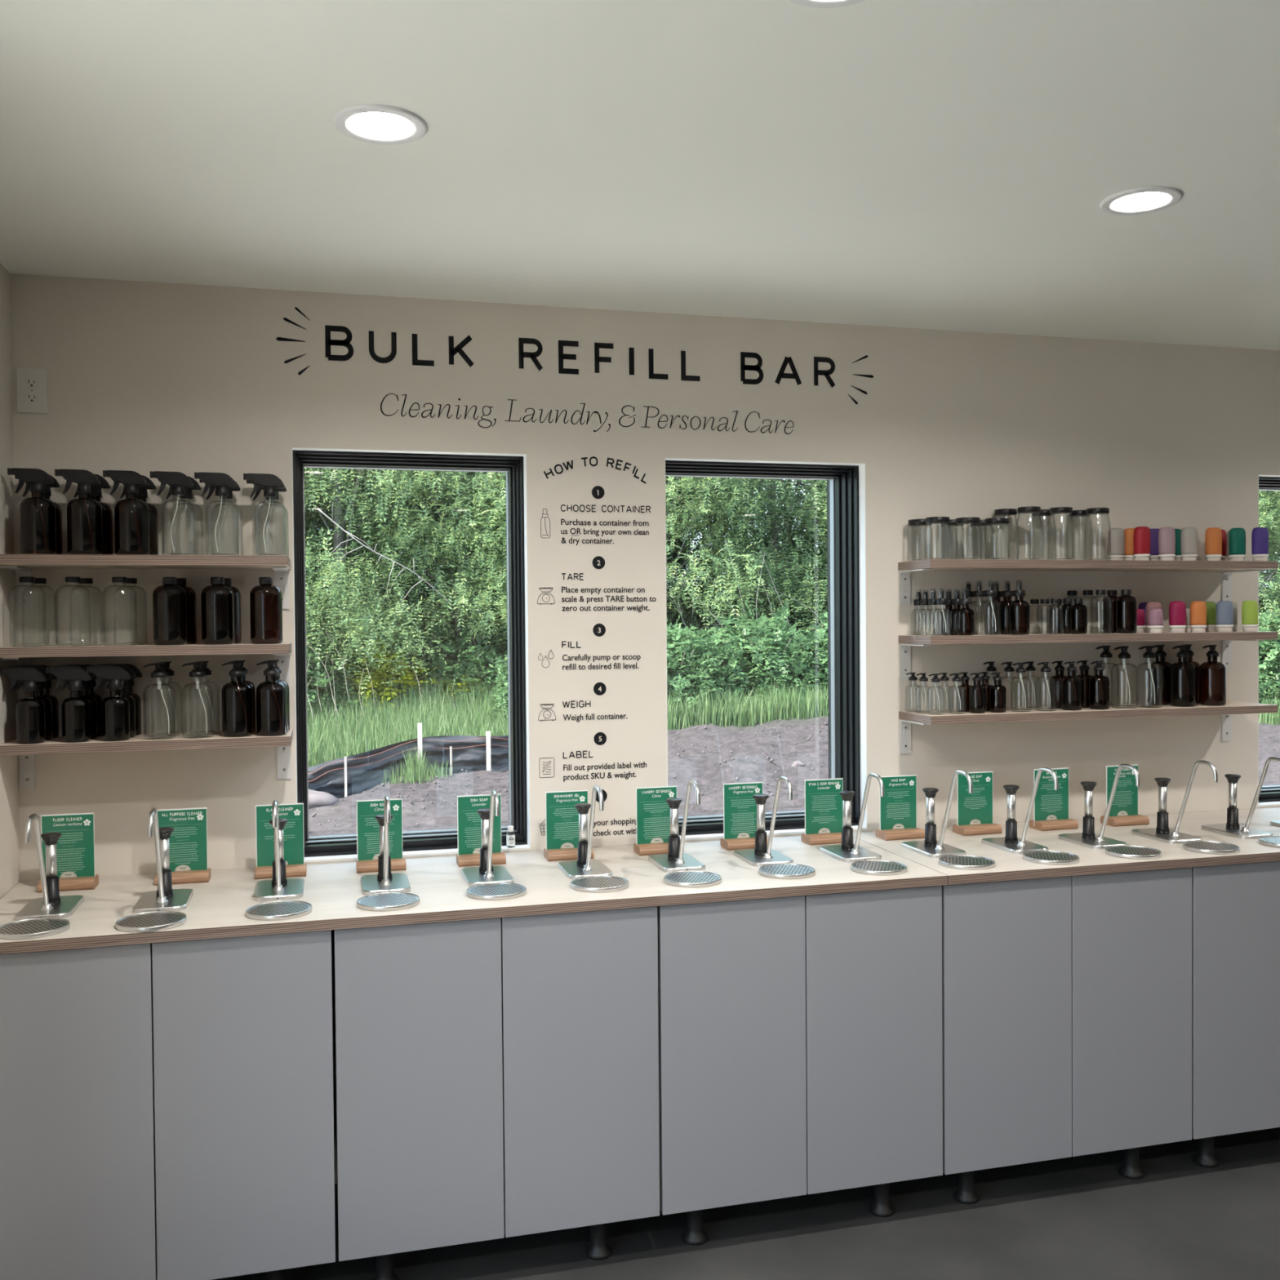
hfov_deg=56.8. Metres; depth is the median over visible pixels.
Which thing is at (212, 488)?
spray bottle
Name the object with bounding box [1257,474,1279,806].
window
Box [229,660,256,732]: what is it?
pump bottle
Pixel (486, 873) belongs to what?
pump dispenser
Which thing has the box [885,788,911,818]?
print
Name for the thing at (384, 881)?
pump dispenser
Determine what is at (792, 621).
bush
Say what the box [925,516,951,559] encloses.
mason jar
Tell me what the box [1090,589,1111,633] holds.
bottle
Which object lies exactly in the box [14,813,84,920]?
pump dispenser
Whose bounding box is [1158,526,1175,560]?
squeeze bottle
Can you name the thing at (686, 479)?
tree
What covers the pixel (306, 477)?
tree
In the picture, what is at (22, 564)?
wall shelf
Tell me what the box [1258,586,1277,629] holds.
bush
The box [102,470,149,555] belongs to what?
spray bottle
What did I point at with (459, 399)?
wall lettering
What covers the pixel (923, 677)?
pump bottle
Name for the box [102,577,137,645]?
bottle
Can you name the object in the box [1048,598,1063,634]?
bottle
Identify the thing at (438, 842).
window
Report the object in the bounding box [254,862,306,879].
block
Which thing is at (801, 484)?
tree
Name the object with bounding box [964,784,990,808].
print
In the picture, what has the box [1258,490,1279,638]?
tree
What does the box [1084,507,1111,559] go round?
mason jar
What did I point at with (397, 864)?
block
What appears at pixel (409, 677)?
bush
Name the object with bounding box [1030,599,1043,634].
bottle
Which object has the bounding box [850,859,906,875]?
drip tray
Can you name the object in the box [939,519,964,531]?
mason jar
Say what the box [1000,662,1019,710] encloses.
pump bottle
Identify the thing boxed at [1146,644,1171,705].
pump bottle
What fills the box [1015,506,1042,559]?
mason jar
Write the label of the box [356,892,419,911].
drip tray
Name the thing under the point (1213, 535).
squeeze bottle
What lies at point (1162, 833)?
pump dispenser
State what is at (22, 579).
bottle
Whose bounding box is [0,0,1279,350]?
ceiling
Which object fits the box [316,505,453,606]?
branch
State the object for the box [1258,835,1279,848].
drip tray
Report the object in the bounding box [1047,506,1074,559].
mason jar
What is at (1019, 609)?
bottle
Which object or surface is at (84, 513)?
spray bottle
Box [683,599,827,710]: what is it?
bush
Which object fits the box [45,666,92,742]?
spray bottle
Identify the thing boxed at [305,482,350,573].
tree
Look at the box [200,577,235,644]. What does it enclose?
bottle
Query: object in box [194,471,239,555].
spray bottle
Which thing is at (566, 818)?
print
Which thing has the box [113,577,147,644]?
bottle
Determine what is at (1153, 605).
squeeze bottle
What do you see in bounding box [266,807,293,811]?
print
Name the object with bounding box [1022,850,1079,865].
drip tray
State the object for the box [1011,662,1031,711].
pump bottle
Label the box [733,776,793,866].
pump dispenser
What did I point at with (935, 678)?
pump bottle
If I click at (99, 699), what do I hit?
spray bottle
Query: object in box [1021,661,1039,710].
pump bottle
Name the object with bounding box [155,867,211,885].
block
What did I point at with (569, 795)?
print
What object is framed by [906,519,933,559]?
mason jar
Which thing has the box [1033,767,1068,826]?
card
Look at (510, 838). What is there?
bottle
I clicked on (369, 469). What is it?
tree
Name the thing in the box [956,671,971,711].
pump bottle
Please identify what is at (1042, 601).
bottle
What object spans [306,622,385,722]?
bush
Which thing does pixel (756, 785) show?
print
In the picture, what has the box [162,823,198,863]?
print
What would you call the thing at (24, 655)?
wall shelf
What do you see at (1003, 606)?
bottle
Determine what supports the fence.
on the ground at (698, 768)
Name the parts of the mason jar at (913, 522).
lid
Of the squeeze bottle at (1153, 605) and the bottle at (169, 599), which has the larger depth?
the squeeze bottle at (1153, 605)
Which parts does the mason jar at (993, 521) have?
lid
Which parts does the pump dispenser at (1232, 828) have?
pump knob, plate, spout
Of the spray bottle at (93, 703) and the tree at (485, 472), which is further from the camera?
the tree at (485, 472)
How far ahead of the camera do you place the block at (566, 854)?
3.30 m
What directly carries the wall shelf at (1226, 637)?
attached to the wall at (144, 377)
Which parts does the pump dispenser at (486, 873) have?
pump knob, plate, spout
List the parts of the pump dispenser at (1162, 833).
pump knob, plate, spout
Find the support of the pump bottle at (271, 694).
on the wall shelf at (26, 753)
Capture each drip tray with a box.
[0,917,70,939]
[115,911,186,932]
[245,900,311,920]
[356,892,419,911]
[466,882,526,900]
[570,875,628,892]
[663,871,721,887]
[759,862,815,879]
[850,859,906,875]
[938,854,995,870]
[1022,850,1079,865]
[1105,844,1161,859]
[1182,840,1239,854]
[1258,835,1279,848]
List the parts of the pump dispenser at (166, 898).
spout, plate, pump knob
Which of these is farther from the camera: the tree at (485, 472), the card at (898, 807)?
the tree at (485, 472)
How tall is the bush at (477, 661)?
1.760 m
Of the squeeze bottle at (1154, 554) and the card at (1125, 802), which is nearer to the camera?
the card at (1125, 802)
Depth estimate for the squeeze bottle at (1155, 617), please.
3.78 m
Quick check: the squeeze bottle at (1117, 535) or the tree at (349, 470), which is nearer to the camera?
the squeeze bottle at (1117, 535)
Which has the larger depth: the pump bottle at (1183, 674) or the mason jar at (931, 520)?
the pump bottle at (1183, 674)
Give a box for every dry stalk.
[306,657,314,724]
[307,643,338,714]
[316,665,323,724]
[325,631,352,709]
[332,663,337,727]
[359,671,364,719]
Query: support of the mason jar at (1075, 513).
on the wall shelf at (1228, 568)
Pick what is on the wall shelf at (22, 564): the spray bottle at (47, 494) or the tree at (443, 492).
the spray bottle at (47, 494)
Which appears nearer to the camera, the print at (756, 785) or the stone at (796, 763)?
the print at (756, 785)
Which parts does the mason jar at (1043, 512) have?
lid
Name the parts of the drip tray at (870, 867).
perforated plate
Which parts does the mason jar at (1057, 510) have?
lid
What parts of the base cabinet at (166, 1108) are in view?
door, door, leg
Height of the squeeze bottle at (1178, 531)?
0.112 m
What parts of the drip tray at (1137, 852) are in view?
perforated plate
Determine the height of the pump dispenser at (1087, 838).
0.250 m
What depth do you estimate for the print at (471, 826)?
3.27 m
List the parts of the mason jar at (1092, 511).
lid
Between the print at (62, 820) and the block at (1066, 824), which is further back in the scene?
the block at (1066, 824)
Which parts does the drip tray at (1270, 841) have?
perforated plate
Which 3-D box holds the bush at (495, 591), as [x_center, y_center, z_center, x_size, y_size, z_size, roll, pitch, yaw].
[-1.530,-0.282,17.703,2.257,1.760,2.574,0,1,35]
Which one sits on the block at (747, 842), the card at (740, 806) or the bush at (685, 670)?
the card at (740, 806)
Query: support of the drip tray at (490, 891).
on the countertop at (216, 908)
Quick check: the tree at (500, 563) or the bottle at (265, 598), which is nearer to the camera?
the bottle at (265, 598)
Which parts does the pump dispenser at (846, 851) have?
pump knob, plate, spout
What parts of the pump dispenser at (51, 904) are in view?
spout, plate, pump knob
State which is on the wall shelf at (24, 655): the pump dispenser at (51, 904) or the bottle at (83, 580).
the bottle at (83, 580)
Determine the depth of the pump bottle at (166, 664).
3.11 m
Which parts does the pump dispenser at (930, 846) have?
pump knob, plate, spout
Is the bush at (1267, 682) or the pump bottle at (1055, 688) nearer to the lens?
the pump bottle at (1055, 688)
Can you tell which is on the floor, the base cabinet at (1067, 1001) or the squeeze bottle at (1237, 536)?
the base cabinet at (1067, 1001)
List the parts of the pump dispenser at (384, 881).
pump knob, plate, spout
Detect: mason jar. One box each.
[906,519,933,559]
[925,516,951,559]
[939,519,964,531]
[955,516,981,559]
[968,520,994,558]
[983,517,1009,559]
[993,508,1018,559]
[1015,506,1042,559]
[1030,509,1055,527]
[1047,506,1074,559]
[1066,510,1092,559]
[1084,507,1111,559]
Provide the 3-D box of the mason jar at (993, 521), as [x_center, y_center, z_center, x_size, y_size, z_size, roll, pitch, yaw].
[1.107,-0.311,3.669,0.077,0.131,0.077,-1,1,-15]
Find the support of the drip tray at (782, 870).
on the countertop at (216, 908)
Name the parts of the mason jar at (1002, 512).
lid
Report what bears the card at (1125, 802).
on the block at (1135, 820)
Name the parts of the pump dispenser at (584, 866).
pump knob, plate, spout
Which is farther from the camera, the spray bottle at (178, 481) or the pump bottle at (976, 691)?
the pump bottle at (976, 691)
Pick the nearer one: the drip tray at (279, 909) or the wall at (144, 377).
the drip tray at (279, 909)
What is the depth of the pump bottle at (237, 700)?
3.05 m
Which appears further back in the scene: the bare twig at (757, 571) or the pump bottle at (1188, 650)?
the bare twig at (757, 571)
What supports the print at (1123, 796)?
attached to the card at (1125, 802)
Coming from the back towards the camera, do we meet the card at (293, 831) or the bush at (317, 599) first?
the bush at (317, 599)
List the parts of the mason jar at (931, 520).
lid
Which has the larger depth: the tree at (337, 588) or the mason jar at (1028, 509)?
the tree at (337, 588)
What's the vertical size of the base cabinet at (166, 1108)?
0.874 m
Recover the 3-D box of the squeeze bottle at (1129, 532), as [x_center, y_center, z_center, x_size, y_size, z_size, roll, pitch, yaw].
[1.608,-0.309,3.874,0.054,0.112,0.045,-1,1,-15]
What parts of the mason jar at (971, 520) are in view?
lid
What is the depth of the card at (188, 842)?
3.08 m
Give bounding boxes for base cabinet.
[0,929,335,1279]
[333,906,659,1279]
[657,885,942,1245]
[942,866,1191,1204]
[1191,860,1279,1168]
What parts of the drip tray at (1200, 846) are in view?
perforated plate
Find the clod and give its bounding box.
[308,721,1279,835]
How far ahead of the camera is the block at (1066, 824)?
3.71 m
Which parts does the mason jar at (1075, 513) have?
lid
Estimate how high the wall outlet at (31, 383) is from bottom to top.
0.118 m
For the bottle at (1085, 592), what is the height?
0.139 m
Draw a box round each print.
[46,829,84,872]
[53,817,81,821]
[53,822,81,826]
[161,811,201,816]
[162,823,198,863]
[261,818,297,840]
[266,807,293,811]
[360,813,396,854]
[461,808,494,848]
[553,805,578,839]
[554,794,579,797]
[556,798,577,802]
[641,789,671,793]
[641,800,669,839]
[726,796,756,834]
[730,785,757,789]
[808,782,839,786]
[808,792,836,822]
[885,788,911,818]
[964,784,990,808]
[1039,782,1062,812]
[1112,777,1133,806]
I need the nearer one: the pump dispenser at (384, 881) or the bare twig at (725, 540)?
the pump dispenser at (384, 881)
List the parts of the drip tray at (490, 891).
perforated plate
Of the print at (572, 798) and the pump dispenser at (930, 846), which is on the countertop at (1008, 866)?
the pump dispenser at (930, 846)
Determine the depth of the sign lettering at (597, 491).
3.48 m
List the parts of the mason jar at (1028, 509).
lid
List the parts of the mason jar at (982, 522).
lid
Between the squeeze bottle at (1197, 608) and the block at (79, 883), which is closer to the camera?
the block at (79, 883)
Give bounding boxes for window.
[291,447,530,862]
[664,457,866,840]
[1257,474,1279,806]
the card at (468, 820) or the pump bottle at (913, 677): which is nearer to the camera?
the card at (468, 820)
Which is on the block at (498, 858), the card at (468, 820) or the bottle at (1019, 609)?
the card at (468, 820)
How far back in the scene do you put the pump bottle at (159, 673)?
3.03 m
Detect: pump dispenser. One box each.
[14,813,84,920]
[133,808,193,913]
[252,800,304,901]
[360,795,410,894]
[461,790,513,886]
[557,785,613,879]
[648,780,705,872]
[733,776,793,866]
[819,773,884,862]
[902,769,973,857]
[981,767,1058,853]
[1057,764,1140,848]
[1131,760,1217,844]
[1200,756,1279,839]
[1270,820,1279,826]
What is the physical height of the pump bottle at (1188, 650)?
0.198 m
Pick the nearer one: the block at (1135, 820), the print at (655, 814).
the print at (655, 814)
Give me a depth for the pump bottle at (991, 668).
3.77 m
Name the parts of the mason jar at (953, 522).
lid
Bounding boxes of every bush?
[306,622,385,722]
[307,599,328,682]
[309,602,475,711]
[338,637,436,711]
[382,586,479,663]
[408,603,507,706]
[428,668,484,704]
[471,591,506,660]
[482,654,507,727]
[666,564,740,644]
[666,610,758,719]
[680,555,802,630]
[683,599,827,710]
[713,560,827,651]
[788,607,827,693]
[790,568,827,635]
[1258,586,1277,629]
[1258,604,1279,717]
[1258,680,1273,703]
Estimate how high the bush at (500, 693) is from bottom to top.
1.401 m
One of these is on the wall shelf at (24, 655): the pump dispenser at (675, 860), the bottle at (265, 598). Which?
the bottle at (265, 598)
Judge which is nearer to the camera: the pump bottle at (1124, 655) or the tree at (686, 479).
the pump bottle at (1124, 655)
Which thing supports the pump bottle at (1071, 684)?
on the wall shelf at (906, 717)
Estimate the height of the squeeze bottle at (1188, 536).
0.112 m
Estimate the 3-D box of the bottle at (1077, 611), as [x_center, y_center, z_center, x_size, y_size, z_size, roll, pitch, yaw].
[1.371,-0.074,3.702,0.051,0.111,0.051,-1,1,-15]
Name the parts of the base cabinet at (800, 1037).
leg, door, door, leg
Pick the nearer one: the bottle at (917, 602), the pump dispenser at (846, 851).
the pump dispenser at (846, 851)
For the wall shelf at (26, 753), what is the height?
0.136 m
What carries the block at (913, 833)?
on the countertop at (1008, 866)
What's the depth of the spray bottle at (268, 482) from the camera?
3.10 m
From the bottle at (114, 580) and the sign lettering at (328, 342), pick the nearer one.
the bottle at (114, 580)
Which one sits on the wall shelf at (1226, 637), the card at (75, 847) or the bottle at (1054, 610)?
the bottle at (1054, 610)
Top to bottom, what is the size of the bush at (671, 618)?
1.760 m
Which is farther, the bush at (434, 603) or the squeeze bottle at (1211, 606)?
the bush at (434, 603)
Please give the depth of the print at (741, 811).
3.47 m
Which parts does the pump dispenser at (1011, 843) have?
pump knob, plate, spout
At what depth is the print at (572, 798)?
3.34 m
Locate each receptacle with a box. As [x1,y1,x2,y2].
[25,377,37,388]
[25,392,38,403]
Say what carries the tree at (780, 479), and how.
on the ground at (698, 768)
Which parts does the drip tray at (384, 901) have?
perforated plate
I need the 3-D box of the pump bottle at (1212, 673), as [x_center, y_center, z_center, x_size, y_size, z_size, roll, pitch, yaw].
[1.874,0.114,3.874,0.080,0.198,0.080,-1,1,-15]
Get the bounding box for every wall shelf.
[0,554,290,610]
[0,642,291,697]
[0,728,293,789]
[897,559,1278,605]
[898,631,1278,678]
[898,701,1278,754]
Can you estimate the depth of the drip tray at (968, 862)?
3.20 m
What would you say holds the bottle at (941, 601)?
on the wall shelf at (1226, 637)
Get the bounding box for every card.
[40,812,95,878]
[156,807,208,871]
[255,803,304,866]
[356,798,402,860]
[457,793,501,854]
[545,789,588,849]
[635,785,676,844]
[723,782,762,839]
[804,777,843,834]
[879,774,916,830]
[956,771,992,825]
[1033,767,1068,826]
[1106,764,1137,816]
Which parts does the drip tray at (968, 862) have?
perforated plate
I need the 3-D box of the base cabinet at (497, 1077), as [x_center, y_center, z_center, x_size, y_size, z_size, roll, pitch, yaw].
[-0.399,1.085,3.082,0.761,0.874,0.604,-1,1,-15]
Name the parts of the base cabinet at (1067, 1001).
leg, door, leg, door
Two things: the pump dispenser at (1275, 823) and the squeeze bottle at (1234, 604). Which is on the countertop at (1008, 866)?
the pump dispenser at (1275, 823)
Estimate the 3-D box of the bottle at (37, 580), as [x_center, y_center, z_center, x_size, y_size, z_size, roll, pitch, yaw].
[-1.547,-0.072,3.048,0.081,0.175,0.081,-1,1,-15]
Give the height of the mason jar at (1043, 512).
0.168 m
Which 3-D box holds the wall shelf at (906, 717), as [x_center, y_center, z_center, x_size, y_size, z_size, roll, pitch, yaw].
[1.448,0.286,3.796,1.252,0.136,0.206,-1,1,-15]
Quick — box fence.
[307,722,508,798]
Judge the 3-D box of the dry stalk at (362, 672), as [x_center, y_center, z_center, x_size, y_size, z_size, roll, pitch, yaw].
[-3.361,0.827,14.318,0.070,0.942,0.016,-1,1,-31]
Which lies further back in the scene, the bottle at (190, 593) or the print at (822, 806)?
the print at (822, 806)
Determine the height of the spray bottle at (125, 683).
0.190 m
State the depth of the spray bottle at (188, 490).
3.13 m
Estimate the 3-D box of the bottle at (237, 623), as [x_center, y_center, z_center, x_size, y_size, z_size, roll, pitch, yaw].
[-1.109,-0.077,3.164,0.081,0.175,0.081,-1,1,-15]
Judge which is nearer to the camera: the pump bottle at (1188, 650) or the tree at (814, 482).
the pump bottle at (1188, 650)
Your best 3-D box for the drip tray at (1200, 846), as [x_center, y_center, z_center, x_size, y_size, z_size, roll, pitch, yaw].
[1.632,0.593,3.381,0.147,0.011,0.147,-1,1,-15]
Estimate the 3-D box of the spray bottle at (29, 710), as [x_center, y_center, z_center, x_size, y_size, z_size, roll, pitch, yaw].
[-1.530,0.162,2.940,0.103,0.190,0.065,-1,1,-15]
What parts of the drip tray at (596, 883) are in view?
perforated plate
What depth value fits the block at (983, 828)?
3.64 m
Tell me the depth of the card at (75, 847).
3.01 m
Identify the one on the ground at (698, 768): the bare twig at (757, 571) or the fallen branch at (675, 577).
the fallen branch at (675, 577)
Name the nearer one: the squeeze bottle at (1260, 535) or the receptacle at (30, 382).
the receptacle at (30, 382)
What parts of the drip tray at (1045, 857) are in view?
perforated plate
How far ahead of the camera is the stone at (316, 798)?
10.99 m
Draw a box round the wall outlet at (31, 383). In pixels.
[16,367,48,413]
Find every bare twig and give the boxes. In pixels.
[666,582,688,632]
[724,539,745,615]
[755,552,764,619]
[757,570,773,617]
[760,551,794,639]
[772,588,822,627]
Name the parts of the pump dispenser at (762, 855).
pump knob, plate, spout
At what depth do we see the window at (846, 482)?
3.77 m
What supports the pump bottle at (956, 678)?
on the wall shelf at (906, 717)
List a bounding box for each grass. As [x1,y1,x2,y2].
[306,621,1279,767]
[380,743,453,785]
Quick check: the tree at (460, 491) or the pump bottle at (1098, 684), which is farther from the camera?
the tree at (460, 491)
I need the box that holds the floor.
[212,1127,1279,1279]
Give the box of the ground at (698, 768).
[308,654,1279,836]
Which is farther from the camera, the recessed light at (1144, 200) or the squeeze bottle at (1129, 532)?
the squeeze bottle at (1129, 532)
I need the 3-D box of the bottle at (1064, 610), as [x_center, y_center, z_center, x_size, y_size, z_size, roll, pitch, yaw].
[1.357,-0.075,3.755,0.051,0.111,0.051,-1,1,-15]
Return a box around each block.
[37,874,98,893]
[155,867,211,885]
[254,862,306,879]
[355,856,406,873]
[456,850,506,866]
[543,848,593,861]
[633,842,668,855]
[720,837,768,850]
[800,832,841,845]
[875,827,924,840]
[952,822,1002,835]
[1029,818,1078,831]
[1100,813,1149,826]
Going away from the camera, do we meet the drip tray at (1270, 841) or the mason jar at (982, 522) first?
the drip tray at (1270, 841)
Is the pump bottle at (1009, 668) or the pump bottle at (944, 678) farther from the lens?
the pump bottle at (1009, 668)
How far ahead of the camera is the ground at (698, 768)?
11.39 m
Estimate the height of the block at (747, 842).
0.026 m
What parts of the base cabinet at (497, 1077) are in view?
leg, door, door, leg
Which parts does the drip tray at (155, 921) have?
perforated plate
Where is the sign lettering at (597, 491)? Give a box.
[537,456,656,835]
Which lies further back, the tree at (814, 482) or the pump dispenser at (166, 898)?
the tree at (814, 482)
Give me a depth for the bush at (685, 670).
14.20 m
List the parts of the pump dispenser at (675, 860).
pump knob, plate, spout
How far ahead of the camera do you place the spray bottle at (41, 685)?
3.00 m
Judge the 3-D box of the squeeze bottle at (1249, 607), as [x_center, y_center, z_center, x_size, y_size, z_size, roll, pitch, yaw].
[2.005,-0.079,3.890,0.053,0.103,0.044,-1,1,-15]
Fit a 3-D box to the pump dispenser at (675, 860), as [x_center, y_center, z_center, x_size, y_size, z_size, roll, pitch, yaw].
[0.112,0.489,3.182,0.118,0.250,0.309,-1,1,-15]
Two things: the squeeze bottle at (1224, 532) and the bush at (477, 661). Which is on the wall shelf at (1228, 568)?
the squeeze bottle at (1224, 532)
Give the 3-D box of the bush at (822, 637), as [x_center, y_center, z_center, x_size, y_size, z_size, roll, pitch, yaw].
[2.771,0.357,15.416,2.106,1.634,2.255,0,1,41]
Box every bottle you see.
[0,666,46,744]
[7,467,56,554]
[8,576,46,647]
[9,666,53,741]
[14,474,62,554]
[16,665,58,737]
[21,577,57,646]
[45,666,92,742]
[54,469,102,555]
[55,576,91,646]
[59,665,97,739]
[62,664,102,737]
[68,577,103,645]
[73,474,112,555]
[85,665,131,741]
[93,664,137,737]
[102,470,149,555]
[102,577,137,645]
[105,663,142,735]
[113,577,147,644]
[120,475,158,555]
[142,662,176,739]
[150,471,195,555]
[151,661,182,736]
[152,577,186,645]
[165,475,203,553]
[175,577,196,644]
[181,662,213,738]
[188,661,219,734]
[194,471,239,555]
[199,479,243,555]
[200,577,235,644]
[221,661,253,737]
[223,577,241,644]
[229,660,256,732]
[243,473,287,555]
[246,480,288,555]
[249,577,282,644]
[256,661,287,736]
[262,659,289,731]
[506,825,515,847]
[906,672,921,712]
[911,591,925,635]
[915,672,930,713]
[918,591,933,635]
[926,591,942,635]
[928,673,944,715]
[933,591,949,635]
[937,672,951,712]
[941,591,952,635]
[948,591,960,635]
[949,673,963,714]
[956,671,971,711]
[957,591,973,635]
[962,583,978,635]
[968,580,989,631]
[968,672,985,713]
[978,671,991,711]
[980,582,998,634]
[982,661,996,684]
[986,583,1001,634]
[989,672,1005,712]
[997,580,1013,634]
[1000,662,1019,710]
[1008,582,1029,635]
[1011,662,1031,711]
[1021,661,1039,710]
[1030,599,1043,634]
[1035,599,1050,634]
[1035,662,1056,711]
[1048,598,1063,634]
[1048,599,1062,633]
[1049,660,1065,708]
[1059,599,1072,634]
[1061,661,1082,710]
[1062,590,1079,600]
[1069,598,1087,634]
[1075,660,1091,707]
[1079,590,1098,633]
[1088,661,1109,709]
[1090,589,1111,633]
[1093,645,1117,706]
[1102,590,1118,633]
[1107,528,1124,559]
[1111,646,1137,708]
[1115,589,1137,633]
[1123,528,1134,559]
[1133,526,1150,560]
[1135,645,1162,707]
[1136,608,1145,632]
[1138,602,1147,632]
[1145,601,1161,632]
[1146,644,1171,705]
[1147,608,1163,632]
[1149,528,1159,560]
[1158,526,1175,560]
[1168,600,1186,632]
[1169,644,1196,706]
[1173,528,1182,560]
[1178,644,1199,703]
[1180,527,1197,560]
[1184,608,1191,632]
[1190,600,1206,632]
[1199,644,1226,706]
[1204,527,1222,560]
[1204,601,1216,631]
[1216,600,1233,631]
[1221,529,1226,560]
[1226,529,1230,560]
[1228,528,1245,560]
[1231,601,1237,631]
[1241,600,1257,631]
[1251,527,1268,560]
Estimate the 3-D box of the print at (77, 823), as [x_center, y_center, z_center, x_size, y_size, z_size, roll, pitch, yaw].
[-1.455,0.468,3.008,0.066,0.008,0.001,-1,1,-15]
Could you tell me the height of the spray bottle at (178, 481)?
0.218 m
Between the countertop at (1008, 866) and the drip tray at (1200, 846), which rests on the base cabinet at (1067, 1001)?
the countertop at (1008, 866)
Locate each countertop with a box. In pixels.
[0,835,947,954]
[853,807,1279,884]
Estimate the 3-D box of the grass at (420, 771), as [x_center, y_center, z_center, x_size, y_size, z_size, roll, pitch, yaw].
[-2.262,1.258,11.996,0.778,0.462,0.348,-1,1,-15]
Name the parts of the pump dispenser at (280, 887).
spout, plate, pump knob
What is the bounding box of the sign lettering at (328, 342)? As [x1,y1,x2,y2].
[275,306,873,404]
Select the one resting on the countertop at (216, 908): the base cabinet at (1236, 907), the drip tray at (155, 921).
the drip tray at (155, 921)
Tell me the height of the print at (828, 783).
0.010 m
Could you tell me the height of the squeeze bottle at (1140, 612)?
0.078 m
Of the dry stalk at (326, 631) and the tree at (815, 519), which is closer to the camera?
the dry stalk at (326, 631)
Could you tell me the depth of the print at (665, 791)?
3.41 m
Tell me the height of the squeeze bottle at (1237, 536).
0.112 m
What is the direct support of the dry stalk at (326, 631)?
on the ground at (698, 768)
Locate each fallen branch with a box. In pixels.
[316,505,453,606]
[666,559,724,630]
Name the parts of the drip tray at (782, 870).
perforated plate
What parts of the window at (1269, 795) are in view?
sill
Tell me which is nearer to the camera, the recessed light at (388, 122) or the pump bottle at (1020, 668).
the recessed light at (388, 122)
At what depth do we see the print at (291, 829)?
3.15 m
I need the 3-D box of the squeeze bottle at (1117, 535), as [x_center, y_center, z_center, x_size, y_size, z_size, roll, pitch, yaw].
[1.554,-0.308,3.860,0.054,0.112,0.045,-1,1,-15]
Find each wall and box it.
[0,262,20,898]
[9,273,1279,1183]
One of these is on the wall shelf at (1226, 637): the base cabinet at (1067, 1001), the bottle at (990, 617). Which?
the bottle at (990, 617)
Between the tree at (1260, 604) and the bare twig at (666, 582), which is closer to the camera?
the bare twig at (666, 582)
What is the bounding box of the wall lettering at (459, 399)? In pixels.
[380,393,794,434]
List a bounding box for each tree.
[303,467,378,646]
[303,467,473,695]
[304,468,506,631]
[304,469,506,671]
[305,470,422,610]
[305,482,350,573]
[329,469,493,654]
[395,471,503,594]
[404,471,698,659]
[665,476,805,631]
[665,476,817,586]
[665,479,815,577]
[666,477,826,595]
[666,477,827,636]
[666,479,708,582]
[766,480,827,631]
[799,481,826,567]
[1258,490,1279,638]
[1258,491,1279,614]
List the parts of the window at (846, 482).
sill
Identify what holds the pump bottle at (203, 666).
on the wall shelf at (26, 753)
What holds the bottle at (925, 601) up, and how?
on the wall shelf at (1226, 637)
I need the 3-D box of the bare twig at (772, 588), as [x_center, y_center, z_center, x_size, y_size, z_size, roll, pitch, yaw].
[2.170,-0.151,16.316,0.750,1.131,0.062,-1,1,-15]
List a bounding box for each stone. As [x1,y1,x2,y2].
[308,789,339,808]
[791,760,804,767]
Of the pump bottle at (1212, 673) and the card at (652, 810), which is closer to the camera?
the card at (652, 810)
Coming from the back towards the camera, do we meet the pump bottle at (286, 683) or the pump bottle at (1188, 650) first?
the pump bottle at (1188, 650)
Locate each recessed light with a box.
[333,104,426,144]
[788,0,865,8]
[1099,186,1182,215]
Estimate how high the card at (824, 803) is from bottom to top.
0.178 m
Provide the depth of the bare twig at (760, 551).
16.08 m
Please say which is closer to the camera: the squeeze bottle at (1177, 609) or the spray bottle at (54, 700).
the spray bottle at (54, 700)
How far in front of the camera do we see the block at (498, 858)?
3.25 m
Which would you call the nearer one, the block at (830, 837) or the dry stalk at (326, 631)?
the block at (830, 837)
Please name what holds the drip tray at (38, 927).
on the countertop at (216, 908)
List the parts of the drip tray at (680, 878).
perforated plate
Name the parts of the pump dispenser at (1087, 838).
pump knob, plate, spout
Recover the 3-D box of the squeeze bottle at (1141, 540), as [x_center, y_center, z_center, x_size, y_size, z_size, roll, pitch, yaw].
[1.613,-0.308,3.804,0.054,0.112,0.045,-1,1,-15]

